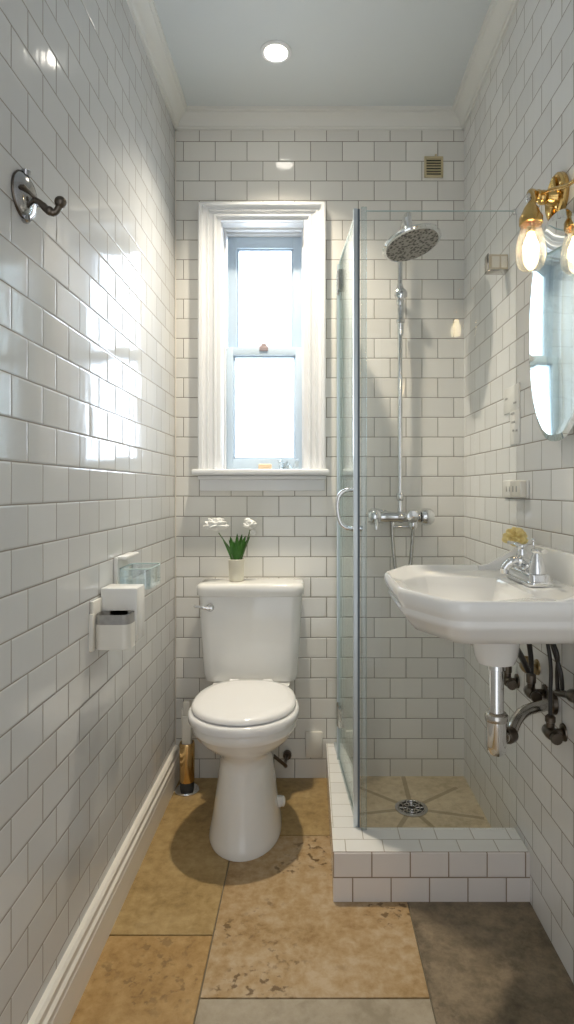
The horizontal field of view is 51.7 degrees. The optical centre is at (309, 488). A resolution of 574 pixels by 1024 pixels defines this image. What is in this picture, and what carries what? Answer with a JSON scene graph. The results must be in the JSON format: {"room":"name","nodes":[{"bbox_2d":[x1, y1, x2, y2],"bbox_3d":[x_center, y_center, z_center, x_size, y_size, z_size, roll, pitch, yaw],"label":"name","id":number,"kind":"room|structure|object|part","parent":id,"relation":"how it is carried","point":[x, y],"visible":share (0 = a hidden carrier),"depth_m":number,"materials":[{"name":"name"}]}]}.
{"room":"bathroom","nodes":[
{"label":"bathroom","id":0,"kind":"room"},
{"bbox_2d":[0,0,174,1023],"bbox_3d":[-0.705,-0.162,1.240,0.120,3.245,3.180,0,0,0],"label":"wall","id":1,"kind":"structure","parent":0,"point":[87,290],"depth_m":1.62,"materials":[{"name":"white tile"}]},
{"bbox_2d":[11,168,66,223],"bbox_3d":[-0.601,-0.657,1.328,0.092,0.122,0.106,0,0,0],"label":"robe hook","id":2,"kind":"object","parent":1,"relation":"attached to","point":[24,195],"visible":1,"depth_m":1.32,"materials":[{"name":"silver metal"}]},
{"bbox_3d":[-0.634,-0.657,1.328,0.026,0.122,0.102,0,0,0],"label":"plate","id":3,"kind":"part","parent":2,"relation":"part of","materials":[{"name":"silver metal"}]},
{"bbox_2d":[28,745,178,1023],"bbox_3d":[-0.632,1.301,1.240,0.025,0.160,3.180,0,0,0],"label":"baseboard","id":4,"kind":"structure","parent":1,"relation":"attached to","point":[58,1004],"depth_m":1.79,"materials":[{"name":"beige paint"}]},
{"bbox_2d":[89,584,144,651],"bbox_3d":[-0.587,0.390,1.810,0.118,0.173,0.170,0,0,0],"label":"paper holder","id":5,"kind":"object","parent":1,"relation":"attached to","point":[117,617],"visible":1,"depth_m":1.78,"materials":[{"name":"beige plastic"}]},
{"bbox_3d":[-0.639,0.404,1.810,0.013,0.145,0.170,0,0,0],"label":"wall plate","id":6,"kind":"part","parent":5,"relation":"part of","materials":[{"name":"beige plastic"}]},
{"bbox_2d":[114,552,159,589],"bbox_3d":[-0.586,0.302,2.023,0.120,0.158,0.162,0,0,0],"label":"soap tray","id":7,"kind":"object","parent":1,"relation":"attached to","point":[123,567],"visible":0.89,"depth_m":2.01,"materials":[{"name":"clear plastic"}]},
{"bbox_2d":[126,0,186,128],"bbox_3d":[-0.608,-1.749,1.240,0.074,0.070,3.180,0,0,0],"label":"trim","id":8,"kind":"structure","parent":1,"relation":"attached to","point":[144,13],"depth_m":2.38,"materials":[{"name":"paint"}]},
{"bbox_2d":[175,130,175,744],"bbox_3d":[-0.642,-0.246,2.827,0.004,2.935,0.004,0,0,45],"label":"trim","id":9,"kind":"structure","parent":1,"relation":"attached to","point":[175,130],"depth_m":2.82,"materials":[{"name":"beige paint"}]},
{"bbox_2d":[176,130,463,777],"bbox_3d":[0.045,-0.162,2.930,1.621,3.245,0.200,0,0,0],"label":"wall","id":10,"kind":"structure","parent":0,"point":[415,678],"depth_m":2.83,"materials":[{"name":"white tile"}]},
{"bbox_2d":[192,202,328,490],"bbox_3d":[-0.232,-0.670,2.893,0.643,1.358,0.275,0,0,0],"label":"window","id":11,"kind":"structure","parent":10,"relation":"in","point":[225,229],"depth_m":2.80,"materials":[{"name":"white paint"}]},
{"bbox_3d":[-0.232,-0.079,2.848,0.643,0.028,0.185,0,0,0],"label":"sill","id":12,"kind":"part","parent":11,"relation":"part of","materials":[{"name":"white paint"}]},
{"bbox_3d":[-0.225,-0.398,2.936,0.390,0.602,0.038,0,0,0],"label":"sash","id":13,"kind":"part","parent":11,"relation":"part of","materials":[{"name":"paint"}]},
{"bbox_2d":[258,464,271,468],"bbox_3d":[-0.216,-0.107,2.859,0.063,0.028,0.038,0,0,0],"label":"soap bar","id":14,"kind":"object","parent":11,"relation":"on","point":[260,466],"visible":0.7,"depth_m":2.84,"materials":[{"name":"beige wax"}]},
{"bbox_3d":[-0.225,-0.954,2.977,0.374,0.610,0.038,0,0,0],"label":"sash","id":15,"kind":"part","parent":11,"relation":"part of","materials":[{"name":"paint"}]},
{"bbox_2d":[279,458,298,468],"bbox_3d":[-0.103,-0.122,2.865,0.107,0.060,0.035,0,0,-5],"label":"cluster","id":16,"kind":"object","parent":11,"relation":"on","point":[282,467],"visible":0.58,"depth_m":2.87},
{"bbox_2d":[305,731,322,757],"bbox_3d":[0.019,1.218,2.822,0.082,0.123,0.017,0,0,0],"label":"access cover","id":17,"kind":"object","parent":10,"relation":"attached to","point":[313,739],"visible":1,"depth_m":2.81,"materials":[{"name":"beige plastic"}]},
{"bbox_2d":[175,106,463,129],"bbox_3d":[0.045,-1.749,2.793,1.381,0.070,0.074,0,0,0],"label":"trim","id":18,"kind":"structure","parent":10,"relation":"attached to","point":[194,117],"depth_m":2.79,"materials":[{"name":"paint"}]},
{"bbox_2d":[367,212,440,568],"bbox_3d":[0.422,-0.352,2.612,0.308,1.729,0.437,0,0,0],"label":"shower","id":19,"kind":"object","parent":10,"relation":"attached to","point":[411,242],"visible":0.87,"depth_m":2.72,"materials":[{"name":"silver metal"}]},
{"bbox_3d":[0.299,0.138,2.743,0.062,0.100,0.106,0,0,0],"label":"control knob","id":20,"kind":"part","parent":19,"relation":"part of","materials":[{"name":"silver metal"}]},
{"bbox_3d":[0.435,-1.035,2.518,0.220,0.066,0.223,0,0,0],"label":"spray plate","id":21,"kind":"part","parent":19,"relation":"part of","materials":[{"name":"silver metal"}]},
{"bbox_2d":[406,510,419,528],"bbox_3d":[0.472,0.141,2.732,0.064,0.091,0.049,0,0,0],"label":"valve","id":22,"kind":"object","parent":19,"relation":"attached to","point":[412,516],"depth_m":2.71,"materials":[{"name":"silver metal"}]},
{"bbox_3d":[0.545,0.129,2.755,0.062,0.082,0.082,0,0,0],"label":"control knob","id":23,"kind":"part","parent":19,"relation":"part of","materials":[{"name":"silver metal"}]},
{"bbox_2d":[424,154,442,177],"bbox_3d":[0.590,-1.543,2.824,0.090,0.112,0.012,0,0,0],"label":"air vent","id":24,"kind":"object","parent":10,"relation":"in","point":[433,165],"visible":1,"depth_m":2.82,"materials":[{"name":"metal"}]},
{"bbox_2d":[70,776,573,1023],"bbox_3d":[0.045,1.417,1.240,1.381,0.088,3.180,0,0,0],"label":"floor","id":25,"kind":"structure","parent":0,"point":[198,935],"depth_m":1.80,"materials":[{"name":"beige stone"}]},
{"bbox_2d":[175,700,198,796],"bbox_3d":[-0.563,1.175,2.712,0.112,0.412,0.112,0,0,0],"label":"toilet brush","id":26,"kind":"object","parent":25,"relation":"on","point":[187,787],"visible":0.98,"depth_m":2.69,"materials":[{"name":"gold metal"}]},
{"bbox_3d":[-0.566,1.073,2.712,0.047,0.207,0.042,0,0,0],"label":"handle","id":27,"kind":"part","parent":26,"relation":"part of","materials":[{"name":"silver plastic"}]},
{"bbox_2d":[188,578,303,861],"bbox_3d":[-0.270,0.902,2.473,0.485,0.958,0.708,0,0,0],"label":"toilet","id":28,"kind":"object","parent":25,"relation":"on","point":[250,628],"visible":1,"depth_m":2.38,"materials":[{"name":"white ceramic"}]},
{"bbox_3d":[-0.469,0.526,2.615,0.087,0.036,0.032,0,0,0],"label":"flush lever","id":29,"kind":"part","parent":28,"relation":"part of","materials":[{"name":"silver metal"}]},
{"bbox_2d":[203,518,257,581],"bbox_3d":[-0.364,0.277,2.715,0.250,0.291,0.108,0,0,0],"label":"flower pot","id":30,"kind":"object","parent":28,"relation":"on","point":[236,550],"visible":1,"depth_m":2.70,"materials":[{"name":"ceramic"}]},
{"bbox_3d":[-0.337,0.371,2.715,0.073,0.102,0.073,0,0,0],"label":"pot","id":31,"kind":"part","parent":30,"relation":"part of","materials":[{"name":"white ceramic"}]},
{"bbox_3d":[-0.300,0.260,2.715,0.055,0.147,0.005,0,0,0],"label":"stem","id":32,"kind":"part","parent":30,"relation":"part of","materials":[{"name":"green plant"}]},
{"bbox_3d":[-0.261,0.879,2.354,0.434,0.038,0.471,0,0,0],"label":"seat","id":33,"kind":"part","parent":28,"relation":"part of","materials":[{"name":"white plastic"}]},
{"bbox_3d":[-0.261,0.844,2.364,0.410,0.027,0.463,0,0,0],"label":"lid","id":34,"kind":"part","parent":28,"relation":"part of","materials":[{"name":"white plastic"}]},
{"bbox_3d":[-0.268,0.450,2.722,0.482,0.056,0.208,0,0,0],"label":"tank lid","id":35,"kind":"part","parent":28,"relation":"part of","materials":[{"name":"white ceramic"}]},
{"bbox_3d":[-0.268,0.672,2.728,0.464,0.386,0.196,0,0,0],"label":"tank","id":36,"kind":"part","parent":28,"relation":"part of","materials":[{"name":"white ceramic"}]},
{"bbox_2d":[395,799,427,816],"bbox_3d":[0.436,1.370,2.545,0.140,0.006,0.140,0,0,0],"label":"floor drain","id":37,"kind":"object","parent":25,"relation":"on","point":[406,807],"visible":1,"depth_m":2.54,"materials":[{"name":"silver metal"}]},
{"bbox_2d":[326,744,529,901],"bbox_3d":[0.407,1.298,2.405,0.658,0.166,0.850,0,0,0],"label":"shower curb","id":38,"kind":"object","parent":25,"relation":"on","point":[373,864],"visible":0.82,"depth_m":1.98,"materials":[{"name":"tile"}]},
{"bbox_2d":[334,264,338,759],"bbox_3d":[0.125,0.103,2.742,0.018,2.223,0.174,0,0,-4],"label":"panel","id":39,"kind":"object","parent":38,"relation":"on","point":[336,744],"visible":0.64,"depth_m":2.65,"materials":[{"name":"clear glass"}]},
{"bbox_3d":[0.128,0.101,2.748,0.006,2.209,0.162,0,0,-2],"label":"glass panel","id":40,"kind":"part","parent":39,"relation":"part of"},
{"bbox_3d":[0.130,0.103,2.663,0.018,2.223,0.016,0,0,-4],"label":"post","id":41,"kind":"part","parent":39,"relation":"part of","materials":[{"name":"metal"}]},
{"bbox_2d":[335,208,362,826],"bbox_3d":[0.144,0.102,2.396,0.103,2.225,0.542,0,0,0],"label":"shower door","id":42,"kind":"structure","parent":38,"relation":"on","point":[347,504],"depth_m":2.31,"materials":[{"name":"clear glass"}]},
{"bbox_3d":[0.151,0.101,2.392,0.006,2.209,0.504,0,0,-4],"label":"glass panel","id":43,"kind":"part","parent":42,"relation":"part of","materials":[{"name":"clear glass"}]},
{"bbox_3d":[0.144,0.074,2.182,0.103,0.168,0.028,0,0,0],"label":"handle","id":44,"kind":"part","parent":42,"relation":"part of","materials":[{"name":"silver metal"}]},
{"bbox_2d":[361,207,516,829],"bbox_3d":[0.459,0.105,2.112,0.554,2.220,0.016,0,0,0],"label":"panel","id":45,"kind":"object","parent":38,"relation":"on","point":[514,211],"visible":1,"depth_m":2.12,"materials":[{"name":"clear glass"}]},
{"bbox_3d":[0.192,0.105,2.112,0.020,2.220,0.014,0,0,0],"label":"post","id":46,"kind":"part","parent":45,"relation":"part of","materials":[{"name":"silver metal"}]},
{"bbox_2d":[154,0,490,105],"bbox_3d":[0.045,-1.834,1.290,1.621,0.100,3.520,0,0,0],"label":"ceiling","id":47,"kind":"structure","parent":0,"point":[345,52],"depth_m":2.40,"materials":[{"name":"paint"}]},
{"bbox_2d":[260,40,291,63],"bbox_3d":[-0.139,-1.780,2.416,0.128,0.008,0.128,0,0,0],"label":"recessed light","id":48,"kind":"object","parent":47,"relation":"in","point":[273,51],"visible":1,"depth_m":2.41,"materials":[{"name":"white paint"}]},
{"bbox_2d":[464,0,573,983],"bbox_3d":[0.796,-0.162,1.240,0.120,3.245,3.180,0,0,0],"label":"wall","id":49,"kind":"structure","parent":0,"point":[519,129],"depth_m":2.11,"materials":[{"name":"white tile"}]},
{"bbox_2d":[385,544,573,666],"bbox_3d":[0.476,0.325,1.620,0.513,0.297,0.640,0,0,0],"label":"basin","id":50,"kind":"object","parent":49,"relation":"attached to","point":[486,609],"visible":0.9,"depth_m":1.46,"materials":[{"name":"white ceramic"}]},
{"bbox_2d":[502,527,527,546],"bbox_3d":[0.662,0.154,1.909,0.083,0.064,0.078,0,0,0],"label":"sponge","id":51,"kind":"object","parent":50,"relation":"on","point":[515,534],"visible":0.97,"depth_m":1.90,"materials":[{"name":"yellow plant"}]},
{"bbox_2d":[485,666,558,756],"bbox_3d":[0.618,0.600,1.699,0.330,0.253,0.065,0,0,-37],"label":"trap","id":52,"kind":"object","parent":50,"relation":"attached to","point":[499,733],"visible":0.91,"depth_m":1.61,"materials":[{"name":"silver metal"}]},
{"bbox_2d":[486,721,506,756],"bbox_3d":[0.510,0.678,1.620,0.055,0.095,0.055,0,0,0],"label":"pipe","id":53,"kind":"object","parent":52,"relation":"on","point":[496,731],"depth_m":1.60,"materials":[{"name":"silver metal"}]},
{"bbox_2d":[518,648,530,672],"bbox_3d":[0.618,0.494,1.734,0.021,0.143,0.222,0,0,30],"label":"hose","id":54,"kind":"object","parent":50,"relation":"attached to","point":[521,656],"visible":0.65,"depth_m":1.76,"materials":[{"name":"black rubber"}]},
{"bbox_2d":[500,538,553,586],"bbox_3d":[0.604,0.203,1.695,0.120,0.124,0.273,0,0,0],"label":"tap","id":55,"kind":"object","parent":50,"relation":"on","point":[533,572],"visible":1,"depth_m":1.65,"materials":[{"name":"silver metal"}]},
{"bbox_3d":[0.595,0.216,1.695,0.103,0.055,0.038,0,0,0],"label":"spout","id":56,"kind":"part","parent":55,"relation":"part of","materials":[{"name":"silver metal"}]},
{"bbox_3d":[0.627,0.168,1.784,0.034,0.018,0.094,0,0,0],"label":"lever","id":57,"kind":"part","parent":55,"relation":"part of","materials":[{"name":"silver metal"}]},
{"bbox_3d":[0.628,0.206,1.753,0.052,0.058,0.052,0,0,0],"label":"valve post","id":58,"kind":"part","parent":55,"relation":"part of","materials":[{"name":"silver metal"}]},
{"bbox_3d":[0.640,0.188,1.695,0.012,0.094,0.012,0,0,0],"label":"lift rod","id":59,"kind":"part","parent":55,"relation":"part of","materials":[{"name":"silver metal"}]},
{"bbox_3d":[0.628,0.206,1.637,0.052,0.058,0.052,0,0,0],"label":"valve post","id":60,"kind":"part","parent":55,"relation":"part of","materials":[{"name":"silver metal"}]},
{"bbox_3d":[0.627,0.168,1.606,0.034,0.018,0.094,0,0,0],"label":"lever","id":61,"kind":"part","parent":55,"relation":"part of","materials":[{"name":"silver metal"}]},
{"bbox_2d":[452,0,519,129],"bbox_3d":[0.699,-1.749,1.240,0.074,0.070,3.180,0,0,0],"label":"trim","id":62,"kind":"structure","parent":49,"relation":"attached to","point":[499,15],"depth_m":2.38,"materials":[{"name":"paint"}]},
{"bbox_2d":[485,253,507,274],"bbox_3d":[0.698,-0.842,2.217,0.076,0.066,0.042,0,0,0],"label":"wall box","id":63,"kind":"object","parent":49,"relation":"attached to","point":[495,264],"visible":1,"depth_m":2.20,"materials":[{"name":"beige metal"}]},
{"bbox_3d":[0.705,-0.844,2.199,0.057,0.042,0.002,0,0,0],"label":"panel","id":64,"kind":"part","parent":63,"relation":"part of","materials":[{"name":"beige plastic"}]},
{"bbox_2d":[504,382,519,444],"bbox_3d":[0.733,-0.267,2.151,0.007,0.215,0.167,0,0,0],"label":"control panel","id":65,"kind":"object","parent":49,"relation":"attached to","point":[511,394],"visible":1,"depth_m":2.12,"materials":[{"name":"white plastic"}]},
{"bbox_2d":[504,666,519,689],"bbox_3d":[0.710,0.613,2.087,0.055,0.187,0.077,0,0,0],"label":"valve","id":66,"kind":"object","parent":49,"relation":"attached to","point":[511,683],"visible":0.56,"depth_m":2.08,"materials":[{"name":"metal"}]},
{"bbox_3d":[0.701,0.681,2.063,0.036,0.036,0.029,0,0,0],"label":"knob","id":67,"kind":"part","parent":66,"relation":"part of","materials":[{"name":"metal"}]},
{"bbox_2d":[503,480,528,497],"bbox_3d":[0.721,0.000,2.034,0.031,0.060,0.247,0,0,0],"label":"socket plate","id":68,"kind":"object","parent":49,"relation":"attached to","point":[512,488],"visible":1,"depth_m":2.02,"materials":[{"name":"white plastic"}]},
{"bbox_2d":[519,656,540,674],"bbox_3d":[0.710,0.573,1.903,0.055,0.058,0.077,0,0,0],"label":"valve","id":69,"kind":"object","parent":49,"relation":"attached to","point":[537,669],"visible":0.37,"depth_m":1.90,"materials":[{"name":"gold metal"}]},
{"bbox_2d":[523,644,547,701],"bbox_3d":[0.694,0.510,1.834,0.087,0.304,0.083,0,0,0],"label":"valve","id":70,"kind":"object","parent":49,"relation":"attached to","point":[529,690],"visible":0.71,"depth_m":1.84,"materials":[{"name":"metal"}]},
{"bbox_3d":[0.691,0.636,1.813,0.036,0.036,0.029,0,0,0],"label":"knob","id":71,"kind":"part","parent":70,"relation":"part of","materials":[{"name":"metal"}]},
{"bbox_2d":[516,171,573,272],"bbox_3d":[0.661,-0.773,1.672,0.150,0.309,0.284,0,0,0],"label":"wall sconce","id":72,"kind":"object","parent":49,"relation":"attached to","point":[555,198],"visible":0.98,"depth_m":1.69,"materials":[{"name":"gold metal"}]},
{"bbox_2d":[526,220,535,233],"bbox_3d":[0.627,-0.744,1.680,0.026,0.037,0.026,0,0,0],"label":"socket","id":73,"kind":"object","parent":72,"relation":"attached to","point":[530,224],"depth_m":1.67,"materials":[{"name":"gold metal"}]},
{"bbox_2d":[516,221,545,272],"bbox_3d":[0.627,-0.692,1.680,0.082,0.145,0.082,0,0,0],"label":"shade","id":74,"kind":"object","parent":72,"relation":"on","point":[531,245],"depth_m":1.68,"materials":[{"name":"clear glass"}]},
{"bbox_3d":[0.627,-0.690,1.680,0.044,0.072,0.044,0,0,0],"label":"bulb","id":75,"kind":"part","parent":72,"relation":"part of","materials":[{"name":"white glass"}]},
{"bbox_3d":[0.657,-0.841,1.721,0.117,0.078,0.044,0,0,-43],"label":"arm","id":76,"kind":"part","parent":72,"relation":"part of","materials":[{"name":"gold metal"}]},
{"bbox_3d":[0.711,-0.859,1.745,0.051,0.138,0.138,0,0,0],"label":"plate","id":77,"kind":"part","parent":72,"relation":"part of","materials":[{"name":"gold metal"}]},
{"bbox_2d":[529,209,573,440],"bbox_3d":[0.717,-0.461,1.687,0.040,0.650,0.290,0,0,-10],"label":"wall mirror","id":78,"kind":"object","parent":49,"relation":"attached to","point":[551,314],"visible":0.94,"depth_m":1.68,"materials":[{"name":"silver metal"}]},
{"bbox_2d":[541,644,567,744],"bbox_3d":[0.704,0.546,1.702,0.066,0.368,0.077,0,0,0],"label":"valve","id":79,"kind":"object","parent":49,"relation":"attached to","point":[556,736],"visible":0.88,"depth_m":1.71,"materials":[{"name":"metal"}]},
{"bbox_3d":[0.696,0.705,1.679,0.036,0.036,0.029,0,0,0],"label":"knob","id":80,"kind":"part","parent":79,"relation":"part of","materials":[{"name":"metal"}]},
{"bbox_2d":[550,644,573,702],"bbox_3d":[0.700,0.475,1.579,0.072,0.231,0.263,0,0,0],"label":"supply pipe","id":81,"kind":"object","parent":49,"relation":"attached to","point":[560,691],"visible":0.61,"depth_m":1.65,"materials":[{"name":"metal"}]}
]}

